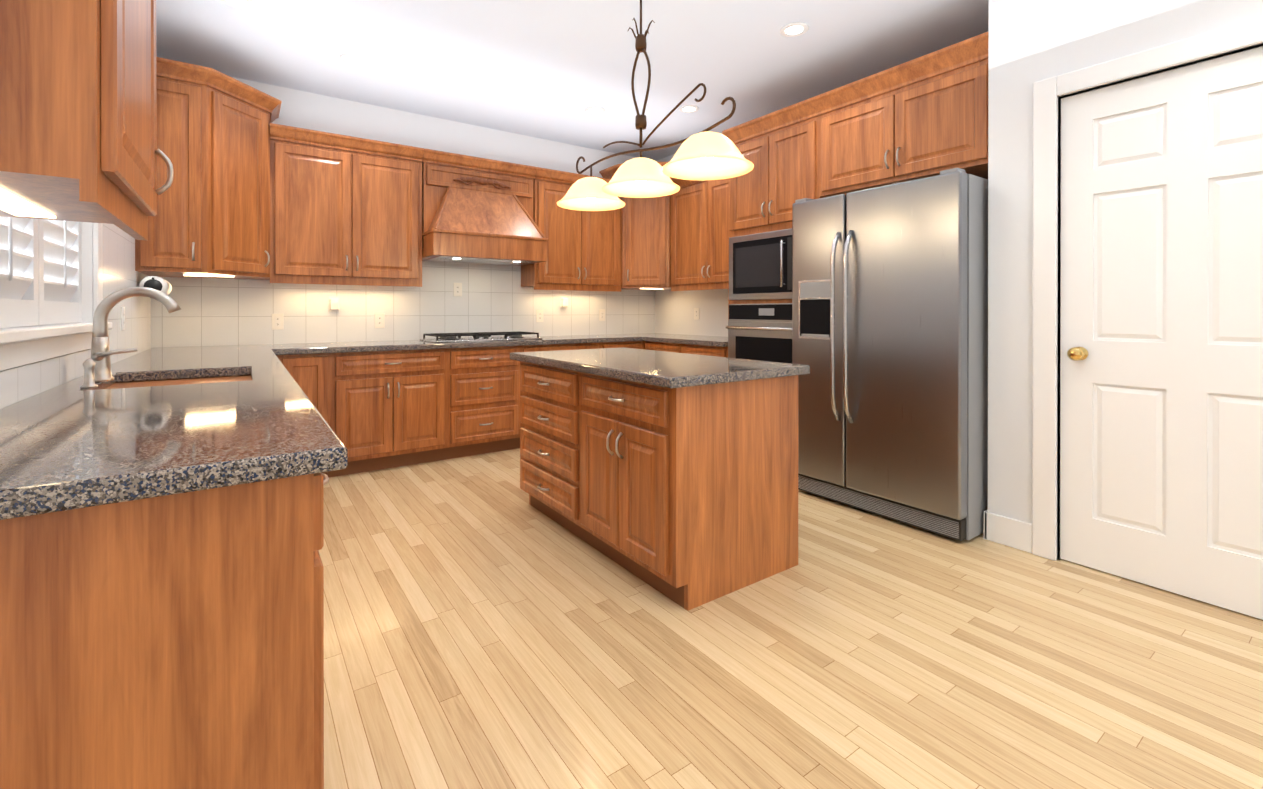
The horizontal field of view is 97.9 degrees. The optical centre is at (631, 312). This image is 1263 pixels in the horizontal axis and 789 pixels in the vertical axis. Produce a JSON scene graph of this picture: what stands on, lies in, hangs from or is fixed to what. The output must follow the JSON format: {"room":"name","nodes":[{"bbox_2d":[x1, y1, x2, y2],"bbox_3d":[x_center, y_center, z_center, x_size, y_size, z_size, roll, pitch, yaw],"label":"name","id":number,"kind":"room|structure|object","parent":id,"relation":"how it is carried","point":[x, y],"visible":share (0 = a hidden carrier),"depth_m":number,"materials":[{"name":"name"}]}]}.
{"room":"kitchen","nodes":[
{"label":"kitchen","id":0,"kind":"room"},
{"bbox_2d":[0,250,92,329],"bbox_3d":[-1.109,-0.255,0.585,0.150,2.740,7.200,0,0,-35],"label":"wall","id":1,"kind":"structure","parent":0,"point":[58,324],"depth_m":1.91,"materials":[{"name":"white paint"}]},
{"bbox_2d":[0,216,111,370],"bbox_3d":[-1.984,-0.432,1.644,0.445,2.150,2.140,0,0,-35],"label":"window","id":2,"kind":"structure","parent":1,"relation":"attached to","point":[45,271],"depth_m":1.76,"materials":[{"name":"white wood"}]},
{"bbox_2d":[0,223,150,408],"bbox_3d":[-2.070,-0.173,2.081,0.007,0.830,3.631,0,0,-35],"label":"tile backsplash","id":3,"kind":"structure","parent":1,"relation":"attached to","point":[20,383],"depth_m":2.51,"materials":[{"name":"white tile"}]},
{"bbox_2d":[121,307,124,329],"bbox_3d":[-2.511,0.030,2.718,0.007,0.116,0.072,0,0,-35],"label":"electrical outlet","id":4,"kind":"object","parent":3,"relation":"attached to","point":[122,318],"visible":0.98,"depth_m":2.70,"materials":[{"name":"white plastic"}]},
{"bbox_2d":[0,0,167,235],"bbox_3d":[-1.135,-0.821,1.032,0.320,1.220,0.580,0,0,-35],"label":"upper cabinet","id":5,"kind":"object","parent":1,"relation":"attached to","point":[84,84],"depth_m":0.89,"materials":[{"name":"brown wood"}]},
{"bbox_2d":[128,60,207,279],"bbox_3d":[-2.812,-0.824,3.381,0.295,1.185,0.660,0,0,-35],"label":"upper cabinet","id":6,"kind":"object","parent":1,"relation":"attached to","point":[173,168],"depth_m":3.15,"materials":[{"name":"brown wood"}]},
{"bbox_2d":[232,77,636,177],"bbox_3d":[-1.481,-0.266,4.824,4.440,2.740,0.150,0,0,-35],"label":"wall","id":7,"kind":"structure","parent":0,"point":[311,111],"depth_m":4.56,"materials":[{"name":"white paint"}]},
{"bbox_2d":[204,68,275,279],"bbox_3d":[-2.551,-0.825,3.565,0.345,1.185,0.660,0,0,-35],"label":"upper cabinet","id":8,"kind":"object","parent":7,"relation":"attached to","point":[240,132],"depth_m":3.42,"materials":[{"name":"brown wood"}]},
{"bbox_2d":[270,124,423,283],"bbox_3d":[-2.106,-0.744,4.089,0.987,1.020,0.319,0,0,-35],"label":"upper cabinet","id":9,"kind":"object","parent":7,"relation":"attached to","point":[349,208],"depth_m":3.94,"materials":[{"name":"brown wood"}]},
{"bbox_2d":[151,261,654,347],"bbox_3d":[-1.435,-0.180,4.759,4.136,0.830,0.007,0,0,-35],"label":"tile backsplash","id":10,"kind":"structure","parent":7,"relation":"attached to","point":[222,312],"depth_m":4.41,"materials":[{"name":"white tile"}]},
{"bbox_2d":[272,314,283,329],"bbox_3d":[-2.549,0.067,3.963,0.072,0.116,0.007,0,0,-35],"label":"electrical outlet","id":11,"kind":"object","parent":10,"relation":"attached to","point":[277,321],"visible":1,"depth_m":3.96,"materials":[{"name":"white plastic"}]},
{"bbox_2d":[329,296,338,311],"bbox_3d":[-2.244,-0.064,4.154,0.072,0.116,0.046,0,0,-35],"label":"electrical outlet","id":12,"kind":"object","parent":10,"relation":"attached to","point":[333,303],"visible":1,"depth_m":4.15,"materials":[{"name":"white plastic"}]},
{"bbox_2d":[375,313,384,327],"bbox_3d":[-1.994,0.066,4.356,0.072,0.116,0.007,0,0,-35],"label":"electrical outlet","id":13,"kind":"object","parent":10,"relation":"attached to","point":[379,320],"visible":1,"depth_m":4.35,"materials":[{"name":"white plastic"}]},
{"bbox_2d":[454,283,461,295],"bbox_3d":[-1.488,-0.195,4.713,0.072,0.116,0.007,0,0,-35],"label":"outlet","id":14,"kind":"object","parent":10,"relation":"attached to","point":[457,289],"visible":1,"depth_m":4.71,"materials":[{"name":"white plastic"}]},
{"bbox_2d":[536,310,542,321],"bbox_3d":[-0.859,0.034,5.158,0.072,0.116,0.007,0,0,-35],"label":"electrical outlet","id":15,"kind":"object","parent":10,"relation":"attached to","point":[539,315],"visible":1,"depth_m":5.15,"materials":[{"name":"white plastic"}]},
{"bbox_2d":[560,296,567,307],"bbox_3d":[-0.644,-0.097,5.286,0.072,0.116,0.046,0,0,-35],"label":"electrical outlet","id":16,"kind":"object","parent":10,"relation":"attached to","point":[563,301],"visible":1,"depth_m":5.27,"materials":[{"name":"white plastic"}]},
{"bbox_2d":[599,309,604,320],"bbox_3d":[-0.296,0.028,5.557,0.072,0.116,0.007,0,0,-35],"label":"electrical outlet","id":17,"kind":"object","parent":10,"relation":"attached to","point":[601,314],"visible":1,"depth_m":5.55,"materials":[{"name":"white plastic"}]},
{"bbox_2d":[422,149,547,265],"bbox_3d":[-1.242,-0.835,4.546,0.944,0.839,0.559,0,0,-35],"label":"wood range hood","id":18,"kind":"object","parent":7,"relation":"attached to","point":[477,210],"visible":0.98,"depth_m":4.39,"materials":[{"name":"brown wood"}]},
{"bbox_2d":[521,168,623,291],"bbox_3d":[-0.553,-0.747,5.188,0.917,1.020,0.319,0,0,-35],"label":"upper cabinet","id":19,"kind":"object","parent":7,"relation":"attached to","point":[585,249],"depth_m":5.01,"materials":[{"name":"brown wood"}]},
{"bbox_2d":[604,161,695,291],"bbox_3d":[0.175,-0.830,5.506,0.640,1.185,0.640,0,0,-35],"label":"upper cabinet","id":20,"kind":"object","parent":7,"relation":"attached to","point":[645,219],"depth_m":5.27,"materials":[{"name":"brown wood"}]},
{"bbox_2d":[156,0,988,160],"bbox_3d":[0.642,-1.678,1.820,4.740,0.100,7.800,0,0,-35],"label":"ceiling","id":21,"kind":"structure","parent":0,"point":[552,70],"depth_m":3.45,"materials":[{"name":"white paint"}]},
{"bbox_2d":[557,0,753,210],"bbox_3d":[0.047,-1.121,2.749,0.392,1.018,1.352,0,0,-35],"label":"pendant chandelier","id":22,"kind":"object","parent":21,"relation":"hanging from","point":[705,154],"visible":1,"depth_m":2.64,"materials":[{"name":"beige glass"}]},
{"bbox_2d":[679,105,698,112],"bbox_3d":[0.461,-1.631,4.412,0.160,0.007,0.160,0,0,-35],"label":"recessed light","id":23,"kind":"object","parent":21,"relation":"in","point":[689,108],"visible":1,"depth_m":4.40,"materials":[{"name":"white"}]},
{"bbox_2d":[780,22,808,36],"bbox_3d":[0.937,-1.628,3.169,0.160,0.007,0.160,0,0,-35],"label":"recessed light","id":24,"kind":"object","parent":21,"relation":"in","point":[794,29],"visible":1,"depth_m":3.16,"materials":[{"name":"white"}]},
{"bbox_2d":[655,154,727,336],"bbox_3d":[1.367,-0.265,4.512,0.150,2.740,3.650,0,0,-35],"label":"wall","id":25,"kind":"structure","parent":0,"point":[674,312],"depth_m":5.47,"materials":[{"name":"white paint"}]},
{"bbox_2d":[694,308,698,319],"bbox_3d":[0.639,0.013,5.400,0.007,0.116,0.072,0,0,-35],"label":"electrical outlet","id":26,"kind":"object","parent":25,"relation":"attached to","point":[696,313],"visible":1,"depth_m":5.40,"materials":[{"name":"white plastic"}]},
{"bbox_2d":[668,178,727,287],"bbox_3d":[0.792,-0.746,4.912,0.320,1.020,1.044,0,0,-35],"label":"upper cabinet","id":27,"kind":"object","parent":25,"relation":"attached to","point":[698,212],"depth_m":4.91,"materials":[{"name":"brown wood"}]},
{"bbox_2d":[818,31,988,198],"bbox_3d":[1.746,-1.067,3.316,0.607,0.630,1.018,0,0,-35],"label":"upper cabinet","id":28,"kind":"object","parent":25,"relation":"attached to","point":[925,116],"depth_m":3.07,"materials":[{"name":"brown wood"}]},
{"bbox_2d":[318,448,1262,788],"bbox_3d":[0.642,1.162,1.828,4.740,0.100,7.800,0,0,-35],"label":"floor","id":29,"kind":"structure","parent":0,"point":[486,626],"depth_m":1.74,"materials":[{"name":"brown wood"}]},
{"bbox_2d":[0,475,335,788],"bbox_3d":[-0.936,0.694,1.005,0.609,0.840,0.520,0,0,-35],"label":"base cabinet","id":30,"kind":"object","parent":29,"relation":"on","point":[160,569],"depth_m":0.84,"materials":[{"name":"brown wood"}]},
{"bbox_2d":[0,333,727,522],"bbox_3d":[-0.378,0.249,3.273,4.128,0.040,3.641,0,0,-35],"label":"countertop","id":31,"kind":"structure","parent":30,"relation":"on","point":[149,425],"depth_m":1.68,"materials":[{"name":"grey stone"}]},
{"bbox_2d":[336,455,451,475],"bbox_3d":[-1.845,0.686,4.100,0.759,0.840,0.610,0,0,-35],"label":"toe kick","id":32,"kind":"object","parent":29,"relation":"on","point":[445,456],"depth_m":3.93,"materials":[{"name":"brown wood"}]},
{"bbox_2d":[452,447,519,457],"bbox_3d":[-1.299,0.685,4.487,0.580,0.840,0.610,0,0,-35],"label":"toe kick","id":33,"kind":"object","parent":29,"relation":"on","point":[501,448],"depth_m":4.30,"materials":[{"name":"brown wood"}]},
{"bbox_2d":[520,363,573,533],"bbox_3d":[-0.166,0.689,3.059,0.705,0.840,0.695,0,0,-35],"label":"base cabinet","id":34,"kind":"object","parent":29,"relation":"on","point":[546,394],"depth_m":2.83,"materials":[{"name":"brown wood"}]},
{"bbox_2d":[574,371,797,610],"bbox_3d":[0.235,0.691,2.492,0.705,0.840,0.696,0,0,-35],"label":"base cabinet","id":35,"kind":"object","parent":29,"relation":"on","point":[672,476],"depth_m":2.21,"materials":[{"name":"brown wood"}]},
{"bbox_2d":[510,347,809,390],"bbox_3d":[0.044,0.250,2.766,0.790,0.040,1.445,0,0,-35],"label":"countertop","id":36,"kind":"structure","parent":35,"relation":"on","point":[671,371],"depth_m":2.39,"materials":[{"name":"grey stone"}]},
{"bbox_2d":[722,95,817,363],"bbox_3d":[1.203,-0.139,4.059,0.637,2.490,0.819,0,0,-35],"label":"tall cabinet","id":37,"kind":"object","parent":29,"relation":"on","point":[781,145],"depth_m":3.88,"materials":[{"name":"brown wood"}]},
{"bbox_2d":[726,303,791,363],"bbox_3d":[0.948,0.312,3.880,0.126,0.750,0.750,0,0,-35],"label":"wall oven","id":38,"kind":"object","parent":37,"relation":"in","point":[756,331],"depth_m":3.91,"materials":[{"name":"grey metal"}]},
{"bbox_2d":[729,228,791,299],"bbox_3d":[0.960,-0.331,3.886,0.098,0.475,0.750,0,0,-35],"label":"microwave","id":39,"kind":"object","parent":37,"relation":"in","point":[760,262],"depth_m":3.92,"materials":[{"name":"silver metal"}]},
{"bbox_2d":[792,168,987,540],"bbox_3d":[1.580,0.202,3.211,0.907,1.783,0.978,0,0,-35],"label":"refrigerator","id":40,"kind":"object","parent":29,"relation":"on","point":[890,315],"visible":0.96,"depth_m":2.84,"materials":[{"name":"grey metal"}]},
{"bbox_2d":[988,0,1262,559],"bbox_3d":[3.077,-0.257,1.385,0.670,2.740,3.670,0,0,-35],"label":"wall","id":41,"kind":"structure","parent":0,"point":[1030,42],"depth_m":2.57,"materials":[{"name":"white paint"}]},
{"bbox_2d":[984,17,1262,560],"bbox_3d":[2.841,0.032,1.226,0.140,2.164,3.682,0,0,-35],"label":"door frame","id":42,"kind":"structure","parent":41,"relation":"attached to","point":[1038,536],"depth_m":2.47,"materials":[{"name":"white wood"}]},
{"bbox_2d":[1060,46,1262,619],"bbox_3d":[2.145,0.074,2.129,0.110,2.062,0.808,0,0,-35],"label":"door","id":43,"kind":"structure","parent":41,"relation":"in","point":[1161,401],"depth_m":2.18,"materials":[{"name":"white paint"}]}
]}

